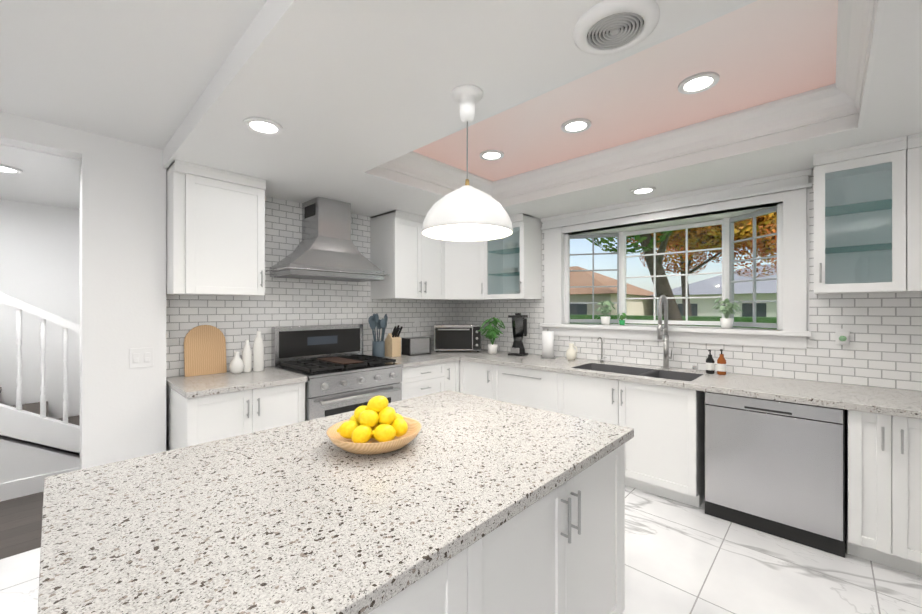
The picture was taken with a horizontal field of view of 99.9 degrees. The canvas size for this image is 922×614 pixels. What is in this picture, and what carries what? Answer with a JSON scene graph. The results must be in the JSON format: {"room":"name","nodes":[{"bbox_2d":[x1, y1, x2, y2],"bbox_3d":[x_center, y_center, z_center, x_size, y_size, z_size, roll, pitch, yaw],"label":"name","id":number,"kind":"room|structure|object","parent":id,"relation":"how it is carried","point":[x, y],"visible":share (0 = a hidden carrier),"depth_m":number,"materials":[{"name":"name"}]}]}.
{"room":"kitchen","nodes":[
{"label":"kitchen","id":0,"kind":"room"},
{"bbox_2d":[0,492,42,559],"bbox_3d":[-3.995,1.480,2.356,2.120,0.060,3.220,0,0,43],"label":"floor","id":1,"kind":"structure","parent":0,"point":[20,524],"depth_m":2.59,"materials":[{"name":"grey wood"}]},
{"bbox_2d":[12,401,47,416],"bbox_3d":[-3.777,1.002,3.327,0.840,0.210,0.310,0,0,43],"label":"stair","id":2,"kind":"structure","parent":1,"relation":"on","point":[35,408],"depth_m":3.49,"materials":[{"name":"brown wood"}]},
{"bbox_2d":[48,415,79,447],"bbox_3d":[-3.577,1.182,3.538,0.840,0.210,0.310,0,0,43],"label":"stair","id":3,"kind":"structure","parent":1,"relation":"on","point":[75,420],"depth_m":3.74,"materials":[{"name":"brown wood"}]},
{"bbox_2d":[0,199,79,418],"bbox_3d":[-4.679,0.025,3.088,0.120,2.850,3.340,0,0,43],"label":"wall","id":4,"kind":"structure","parent":0,"point":[39,256],"depth_m":3.69,"materials":[{"name":"white paint"}]},
{"bbox_2d":[0,435,79,483],"bbox_3d":[-4.024,0.509,2.384,0.100,1.996,3.220,0,0,43],"label":"wall","id":5,"kind":"structure","parent":0,"point":[21,459],"depth_m":3.02,"materials":[{"name":"white paint"}]},
{"bbox_2d":[0,467,79,501],"bbox_3d":[-3.982,1.385,2.344,0.014,0.130,3.220,0,0,43],"label":"baseboard","id":6,"kind":"structure","parent":5,"relation":"attached to","point":[21,487],"depth_m":2.98,"materials":[{"name":"white wood"}]},
{"bbox_2d":[0,403,79,452],"bbox_3d":[-4.018,0.355,2.379,0.115,2.189,3.220,0,0,43],"label":"trim","id":7,"kind":"structure","parent":5,"relation":"attached to","point":[25,425],"depth_m":3.04,"materials":[{"name":"white wood"}]},
{"bbox_2d":[0,292,79,423],"bbox_3d":[-4.007,-0.191,2.395,0.064,2.748,3.229,0,0,43],"label":"balustrade","id":8,"kind":"object","parent":7,"relation":"on","point":[26,307],"visible":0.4,"depth_m":3.08,"materials":[{"name":"white wood"}]},
{"bbox_2d":[0,111,165,469],"bbox_3d":[-3.385,0.149,1.779,0.340,2.600,3.220,0,0,43],"label":"wall","id":9,"kind":"structure","parent":0,"point":[122,263],"depth_m":2.64,"materials":[{"name":"white paint"}]},
{"bbox_2d":[129,347,152,368],"bbox_3d":[-2.247,0.351,2.723,0.011,0.138,0.133,0,0,43],"label":"switch plate","id":10,"kind":"object","parent":9,"relation":"attached to","point":[140,357],"visible":1,"depth_m":2.72,"materials":[{"name":"white plastic"}]},
{"bbox_2d":[0,0,266,149],"bbox_3d":[-1.578,-1.277,0.052,4.660,0.250,3.200,0,0,43],"label":"ceiling","id":11,"kind":"structure","parent":0,"point":[142,72],"depth_m":1.79,"materials":[{"name":"white paint"}]},
{"bbox_2d":[0,485,921,613],"bbox_3d":[-0.474,1.479,1.375,5.120,0.060,6.640,0,0,43],"label":"floor","id":12,"kind":"structure","parent":0,"point":[682,558],"depth_m":2.10,"materials":[{"name":"tile"}]},
{"bbox_2d":[166,382,304,450],"bbox_3d":[-1.749,1.015,3.017,0.764,0.870,0.780,0,0,43],"label":"base cabinet","id":13,"kind":"object","parent":12,"relation":"on","point":[197,420],"visible":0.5,"depth_m":2.74,"materials":[{"name":"white wood"}]},
{"bbox_2d":[166,367,306,398],"bbox_3d":[-1.752,0.560,3.016,0.753,0.040,0.793,0,0,43],"label":"countertop","id":14,"kind":"structure","parent":13,"relation":"on","point":[203,385],"depth_m":2.86,"materials":[{"name":"stone"}]},
{"bbox_2d":[184,325,226,376],"bbox_3d":[-2.081,0.340,3.153,0.069,0.404,0.290,0,0,43],"label":"cutting board","id":15,"kind":"object","parent":14,"relation":"on","point":[204,349],"visible":0.98,"depth_m":3.14,"materials":[{"name":"brown wood"}]},
{"bbox_2d":[229,331,263,373],"bbox_3d":[-1.797,0.369,3.251,0.111,0.340,0.263,0,0,43],"label":"bottles","id":16,"kind":"object","parent":14,"relation":"on","point":[238,365],"visible":1,"depth_m":3.26,"materials":[{"name":"white ceramic"}]},
{"bbox_2d":[271,324,401,420],"bbox_3d":[-1.130,0.813,3.608,0.831,1.275,0.914,0,0,43],"label":"range","id":17,"kind":"object","parent":12,"relation":"on","point":[338,368],"visible":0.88,"depth_m":3.53,"materials":[{"name":"silver metal"}]},
{"bbox_2d":[400,360,458,399],"bbox_3d":[-0.547,1.016,4.284,0.764,0.870,0.813,0,0,43],"label":"base cabinet","id":18,"kind":"object","parent":12,"relation":"on","point":[422,380],"visible":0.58,"depth_m":4.03,"materials":[{"name":"white wood"}]},
{"bbox_2d":[384,353,459,367],"bbox_3d":[-0.561,0.561,4.270,0.756,0.040,0.780,0,0,43],"label":"countertop","id":19,"kind":"structure","parent":18,"relation":"on","point":[413,360],"depth_m":4.14,"materials":[{"name":"stone"}]},
{"bbox_2d":[368,313,387,357],"bbox_3d":[-0.891,0.298,4.191,0.132,0.484,0.227,0,0,43],"label":"utensil crock","id":20,"kind":"object","parent":19,"relation":"on","point":[378,345],"visible":0.94,"depth_m":4.15,"materials":[{"name":"blue ceramic"}]},
{"bbox_2d":[385,325,402,356],"bbox_3d":[-0.752,0.365,4.318,0.227,0.349,0.120,0,0,43],"label":"knife block","id":21,"kind":"object","parent":19,"relation":"on","point":[393,344],"visible":0.98,"depth_m":4.28,"materials":[{"name":"brown wood"}]},
{"bbox_2d":[402,337,430,355],"bbox_3d":[-0.528,0.444,4.517,0.303,0.193,0.174,0,0,-39],"label":"toaster","id":22,"kind":"object","parent":19,"relation":"on","point":[416,345],"visible":1,"depth_m":4.45,"materials":[{"name":"silver metal"}]},
{"bbox_2d":[368,529,495,613],"bbox_3d":[-0.505,1.014,1.240,1.120,0.870,0.482,0,0,43],"label":"base cabinet","id":23,"kind":"object","parent":12,"relation":"on","point":[465,583],"depth_m":0.95,"materials":[{"name":"white wood"}]},
{"bbox_2d":[459,360,459,391],"bbox_3d":[-0.028,1.016,4.871,0.700,0.870,0.705,0,0,43],"label":"cabinet filler","id":24,"kind":"object","parent":12,"relation":"on","point":[459,375],"depth_m":4.38,"materials":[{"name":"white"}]},
{"bbox_2d":[496,443,624,613],"bbox_3d":[-0.056,1.014,1.715,1.120,0.870,1.111,0,0,43],"label":"base cabinet","id":25,"kind":"object","parent":12,"relation":"on","point":[560,549],"depth_m":1.36,"materials":[{"name":"white wood"}]},
{"bbox_2d":[37,390,633,613],"bbox_3d":[-0.276,0.559,1.483,1.180,0.040,1.810,0,0,43],"label":"countertop","id":26,"kind":"structure","parent":25,"relation":"on","point":[307,517],"depth_m":1.03,"materials":[{"name":"stone"}]},
{"bbox_2d":[326,416,421,454],"bbox_3d":[-0.337,0.504,1.520,0.364,0.068,0.364,0,0,43],"label":"lemon bowl","id":27,"kind":"object","parent":26,"relation":"on","point":[372,446],"visible":0.56,"depth_m":1.40,"materials":[{"name":"brown wood"}]},
{"bbox_2d":[337,396,407,442],"bbox_3d":[-0.342,0.428,1.524,0.268,0.166,0.260,0,0,43],"label":"lemons","id":28,"kind":"object","parent":27,"relation":"in","point":[377,418],"visible":0.98,"depth_m":1.47,"materials":[{"name":"yellow food"}]},
{"bbox_2d":[460,360,704,507],"bbox_3d":[1.065,1.015,3.794,2.320,0.870,0.764,0,0,43],"label":"base cabinet","id":29,"kind":"object","parent":12,"relation":"on","point":[665,451],"visible":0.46,"depth_m":3.04,"materials":[{"name":"white wood"}]},
{"bbox_2d":[431,349,921,418],"bbox_3d":[1.462,0.560,3.415,4.870,0.040,0.761,0,0,43],"label":"countertop","id":30,"kind":"structure","parent":29,"relation":"on","point":[895,402],"depth_m":2.69,"materials":[{"name":"stone"}]},
{"bbox_2d":[434,324,481,351],"bbox_3d":[-0.044,0.375,4.870,0.580,0.330,0.403,0,0,-2],"label":"toaster oven","id":31,"kind":"object","parent":30,"relation":"on","point":[457,337],"visible":0.98,"depth_m":4.71,"materials":[{"name":"silver metal"}]},
{"bbox_2d":[478,317,504,353],"bbox_3d":[0.368,0.323,4.599,0.318,0.435,0.291,0,0,43],"label":"potted plant","id":32,"kind":"object","parent":30,"relation":"on","point":[492,332],"visible":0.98,"depth_m":4.55,"materials":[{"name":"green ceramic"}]},
{"bbox_2d":[508,313,527,355],"bbox_3d":[0.661,0.300,4.433,0.190,0.480,0.173,0,0,33],"label":"blender","id":33,"kind":"object","parent":30,"relation":"on","point":[519,324],"visible":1,"depth_m":4.39,"materials":[{"name":"black plastic"}]},
{"bbox_2d":[541,329,554,358],"bbox_3d":[0.937,0.383,4.171,0.150,0.314,0.150,0,0,43],"label":"paper towel","id":34,"kind":"object","parent":30,"relation":"on","point":[547,344],"visible":1,"depth_m":4.12,"materials":[{"name":"white paper"}]},
{"bbox_2d":[566,343,577,359],"bbox_3d":[1.148,0.455,4.005,0.126,0.170,0.110,0,0,43],"label":"jug","id":35,"kind":"object","parent":30,"relation":"on","point":[571,352],"visible":1,"depth_m":3.98,"materials":[{"name":"white ceramic"}]},
{"bbox_2d":[597,337,606,362],"bbox_3d":[1.382,0.412,3.803,0.070,0.256,0.118,0,0,43],"label":"filter faucet","id":36,"kind":"object","parent":30,"relation":"on","point":[602,360],"visible":1,"depth_m":3.84,"materials":[{"name":"silver metal"}]},
{"bbox_2d":[571,363,703,381],"bbox_3d":[1.486,0.668,3.333,0.968,0.252,0.438,0,0,43],"label":"sink basin","id":37,"kind":"object","parent":30,"relation":"in","point":[676,375],"visible":0.23,"depth_m":3.49,"materials":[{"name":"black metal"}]},
{"bbox_2d":[657,295,672,368],"bbox_3d":[1.778,0.213,3.373,0.093,0.654,0.225,0,0,43],"label":"faucet","id":38,"kind":"object","parent":30,"relation":"on","point":[660,328],"visible":1,"depth_m":3.42,"materials":[{"name":"silver metal"}]},
{"bbox_2d":[692,349,725,374],"bbox_3d":[2.045,0.437,3.197,0.244,0.204,0.063,0,0,43],"label":"soap bottles","id":39,"kind":"object","parent":30,"relation":"on","point":[721,365],"visible":0.98,"depth_m":3.16,"materials":[{"name":"black"}]},
{"bbox_2d":[705,392,844,557],"bbox_3d":[2.188,1.016,2.714,0.702,0.868,0.693,0,0,43],"label":"dishwasher","id":40,"kind":"object","parent":12,"relation":"on","point":[775,468],"visible":0.94,"depth_m":2.43,"materials":[{"name":"silver metal"}]},
{"bbox_2d":[845,409,921,575],"bbox_3d":[2.843,1.014,2.109,1.060,0.870,0.764,0,0,43],"label":"base cabinet","id":41,"kind":"object","parent":12,"relation":"on","point":[883,489],"visible":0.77,"depth_m":2.13,"materials":[{"name":"white wood"}]},
{"bbox_2d":[0,0,921,218],"bbox_3d":[-1.187,-1.196,1.969,6.730,0.410,6.520,0,0,43],"label":"ceiling","id":42,"kind":"structure","parent":0,"point":[344,94],"depth_m":1.86,"materials":[{"name":"white paint"}]},
{"bbox_2d":[0,164,22,173],"bbox_3d":[-3.241,-0.984,2.731,0.200,0.012,0.200,0,0,43],"label":"recessed light","id":43,"kind":"object","parent":42,"relation":"in","point":[8,169],"visible":1,"depth_m":2.76,"materials":[{"name":"white plastic"}]},
{"bbox_2d":[243,117,282,135],"bbox_3d":[-1.104,-1.014,2.165,0.200,0.012,0.200,0,0,43],"label":"recessed light","id":44,"kind":"object","parent":42,"relation":"in","point":[261,125],"visible":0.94,"depth_m":2.15,"materials":[{"name":"white"}]},
{"bbox_2d":[422,84,512,240],"bbox_3d":[0.030,-0.686,1.842,0.432,0.668,0.432,0,0,43],"label":"pendant lamp","id":45,"kind":"object","parent":42,"relation":"hanging from","point":[467,212],"visible":1,"depth_m":1.75,"materials":[{"name":"white"}]},
{"bbox_2d":[573,0,659,55],"bbox_3d":[0.558,-1.008,1.403,0.290,0.026,0.290,0,0,43],"label":"air vent","id":46,"kind":"object","parent":42,"relation":"attached to","point":[607,27],"visible":1,"depth_m":1.38,"materials":[{"name":"white plastic"}]},
{"bbox_2d":[361,0,885,207],"bbox_3d":[0.757,-1.145,2.551,2.690,0.250,1.560,0,0,43],"label":"crown molding","id":47,"kind":"structure","parent":42,"relation":"attached to","point":[838,105],"depth_m":2.61,"materials":[{"name":"white"}]},
{"bbox_2d":[630,186,655,194],"bbox_3d":[1.574,-1.014,3.347,0.200,0.012,0.200,0,0,43],"label":"recessed light","id":48,"kind":"object","parent":42,"relation":"in","point":[643,190],"visible":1,"depth_m":3.34,"materials":[{"name":"white"}]},
{"bbox_2d":[413,0,837,180],"bbox_3d":[0.757,-1.335,2.551,2.690,0.130,1.560,0,0,43],"label":"ceiling","id":49,"kind":"structure","parent":0,"point":[757,53],"depth_m":2.26,"materials":[{"name":"pink paint"}]},
{"bbox_2d":[480,150,503,160],"bbox_3d":[0.255,-1.264,3.206,0.200,0.012,0.200,0,0,43],"label":"recessed light","id":50,"kind":"object","parent":49,"relation":"in","point":[490,155],"visible":1,"depth_m":3.19,"materials":[{"name":"white"}]},
{"bbox_2d":[561,118,590,132],"bbox_3d":[0.799,-1.264,2.690,0.200,0.012,0.200,0,0,43],"label":"recessed light","id":51,"kind":"object","parent":49,"relation":"in","point":[577,125],"visible":1,"depth_m":2.68,"materials":[{"name":"white plastic"}]},
{"bbox_2d":[678,72,719,93],"bbox_3d":[1.336,-1.264,2.181,0.200,0.012,0.200,0,0,43],"label":"recessed light","id":52,"kind":"object","parent":49,"relation":"in","point":[698,82],"visible":0.96,"depth_m":2.17,"materials":[{"name":"white"}]},
{"bbox_2d":[563,188,808,340],"bbox_3d":[1.769,0.025,3.741,5.120,2.850,0.120,0,0,43],"label":"wall","id":53,"kind":"structure","parent":0,"point":[605,228],"depth_m":3.13,"materials":[{"name":"white paint"}]},
{"bbox_2d":[491,237,506,299],"bbox_3d":[0.121,-0.558,4.939,0.824,0.919,0.393,0,0,43],"label":"upper cabinet","id":54,"kind":"object","parent":53,"relation":"attached to","point":[498,246],"depth_m":4.70,"materials":[{"name":"white"}]},
{"bbox_2d":[540,169,811,348],"bbox_3d":[1.893,-0.357,3.785,2.290,1.324,0.485,0,0,43],"label":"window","id":55,"kind":"structure","parent":53,"relation":"in","point":[789,190],"depth_m":3.50,"materials":[{"name":"white wood"}]},
{"bbox_2d":[596,300,615,324],"bbox_3d":[1.506,0.044,4.064,0.208,0.261,0.221,0,0,43],"label":"potted plant","id":56,"kind":"object","parent":55,"relation":"on","point":[605,319],"visible":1,"depth_m":4.02,"materials":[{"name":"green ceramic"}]},
{"bbox_2d":[616,313,627,324],"bbox_3d":[1.651,0.111,3.968,0.105,0.128,0.090,0,0,43],"label":"potted plant","id":57,"kind":"object","parent":55,"relation":"on","point":[622,321],"visible":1,"depth_m":3.94,"materials":[{"name":"green plant"}]},
{"bbox_2d":[712,298,743,327],"bbox_3d":[2.286,0.043,3.321,0.227,0.263,0.235,0,0,43],"label":"potted plant","id":58,"kind":"object","parent":55,"relation":"on","point":[726,321],"visible":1,"depth_m":3.29,"materials":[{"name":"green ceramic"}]},
{"bbox_2d":[458,170,921,390],"bbox_3d":[1.727,-0.230,3.693,4.874,1.580,0.006,0,0,43],"label":"wall tile","id":59,"kind":"structure","parent":53,"relation":"attached to","point":[883,349],"depth_m":2.86,"materials":[{"name":"white tile"}]},
{"bbox_2d":[835,328,849,344],"bbox_3d":[2.689,0.205,2.728,0.072,0.116,0.070,0,0,43],"label":"outlet","id":60,"kind":"object","parent":59,"relation":"attached to","point":[842,336],"visible":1,"depth_m":2.73,"materials":[{"name":"white plastic"}]},
{"bbox_2d":[813,133,921,293],"bbox_3d":[2.909,-0.560,2.292,1.210,0.919,0.398,0,0,43],"label":"upper cabinet","id":61,"kind":"object","parent":53,"relation":"attached to","point":[868,218],"visible":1,"depth_m":2.52,"materials":[{"name":"white wood"}]},
{"bbox_3d":[-1.181,0.026,4.264,0.120,2.850,3.420,0,0,43],"label":"wall","id":62,"kind":"structure","parent":0,"visible":0},
{"bbox_2d":[166,159,265,296],"bbox_3d":[-1.923,-0.560,3.028,0.488,0.919,0.596,0,0,43],"label":"upper cabinet","id":63,"kind":"object","parent":62,"relation":"attached to","point":[215,231],"visible":0.94,"depth_m":2.85,"materials":[{"name":"white wood"}]},
{"bbox_2d":[166,196,457,377],"bbox_3d":[-1.176,-0.230,4.177,0.006,1.580,3.300,0,0,43],"label":"wall tile","id":64,"kind":"structure","parent":62,"relation":"attached to","point":[237,321],"depth_m":3.68,"materials":[{"name":"white tile"}]},
{"bbox_2d":[415,318,418,326],"bbox_3d":[-0.548,0.178,4.830,0.006,0.115,0.072,0,0,43],"label":"electrical outlet","id":65,"kind":"object","parent":64,"relation":"attached to","point":[416,322],"visible":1,"depth_m":4.83,"materials":[{"name":"white plastic"}]},
{"bbox_2d":[266,196,388,281],"bbox_3d":[-1.256,-0.650,3.735,0.483,0.737,1.032,0,0,43],"label":"range hood","id":66,"kind":"object","parent":62,"relation":"attached to","point":[326,249],"visible":1,"depth_m":3.62,"materials":[{"name":"silver metal"}]},
{"bbox_2d":[371,210,442,299],"bbox_3d":[-0.573,-0.558,4.456,0.483,0.919,0.775,0,0,43],"label":"upper cabinet","id":67,"kind":"object","parent":62,"relation":"attached to","point":[411,259],"depth_m":4.21,"materials":[{"name":"white wood"}]},
{"bbox_2d":[443,240,490,300],"bbox_3d":[-0.113,-0.558,4.692,0.824,0.919,0.395,0,0,43],"label":"upper cabinet","id":68,"kind":"object","parent":62,"relation":"attached to","point":[466,264],"depth_m":4.57,"materials":[{"name":"white wood"}]},
{"label":"outside","id":69,"kind":"structure","parent":0,"visible":0},
{"bbox_3d":[25.375,1.917,33.785,110.000,0.200,75.950,0,0,43],"label":"ground","id":70,"kind":"structure","parent":69,"visible":0},
{"bbox_2d":[570,266,656,315],"bbox_3d":[7.724,-0.734,31.883,14.000,5.100,10.000,0,0,43],"label":"house","id":71,"kind":"structure","parent":70,"relation":"on","point":[599,296],"depth_m":26.30,"materials":[{"name":"beige"}]},
{"bbox_2d":[570,315,776,328],"bbox_3d":[2.331,1.057,15.293,42.000,1.500,7.500,0,0,43],"label":"hedge","id":72,"kind":"object","parent":70,"relation":"on","point":[741,319],"depth_m":13.63,"materials":[{"name":"green plant"}]},
{"bbox_2d":[585,212,776,325],"bbox_3d":[7.892,-2.314,11.481,10.305,8.345,19.792,0,0,43],"label":"trees","id":73,"kind":"object","parent":70,"relation":"on","point":[667,236],"depth_m":14.37,"materials":[{"name":"orange plant"}]},
{"bbox_2d":[650,264,776,316],"bbox_3d":[21.630,-0.637,27.656,12.000,4.900,11.000,0,0,43],"label":"house","id":74,"kind":"structure","parent":70,"relation":"on","point":[770,307],"depth_m":25.45,"materials":[{"name":"white"}]}
]}

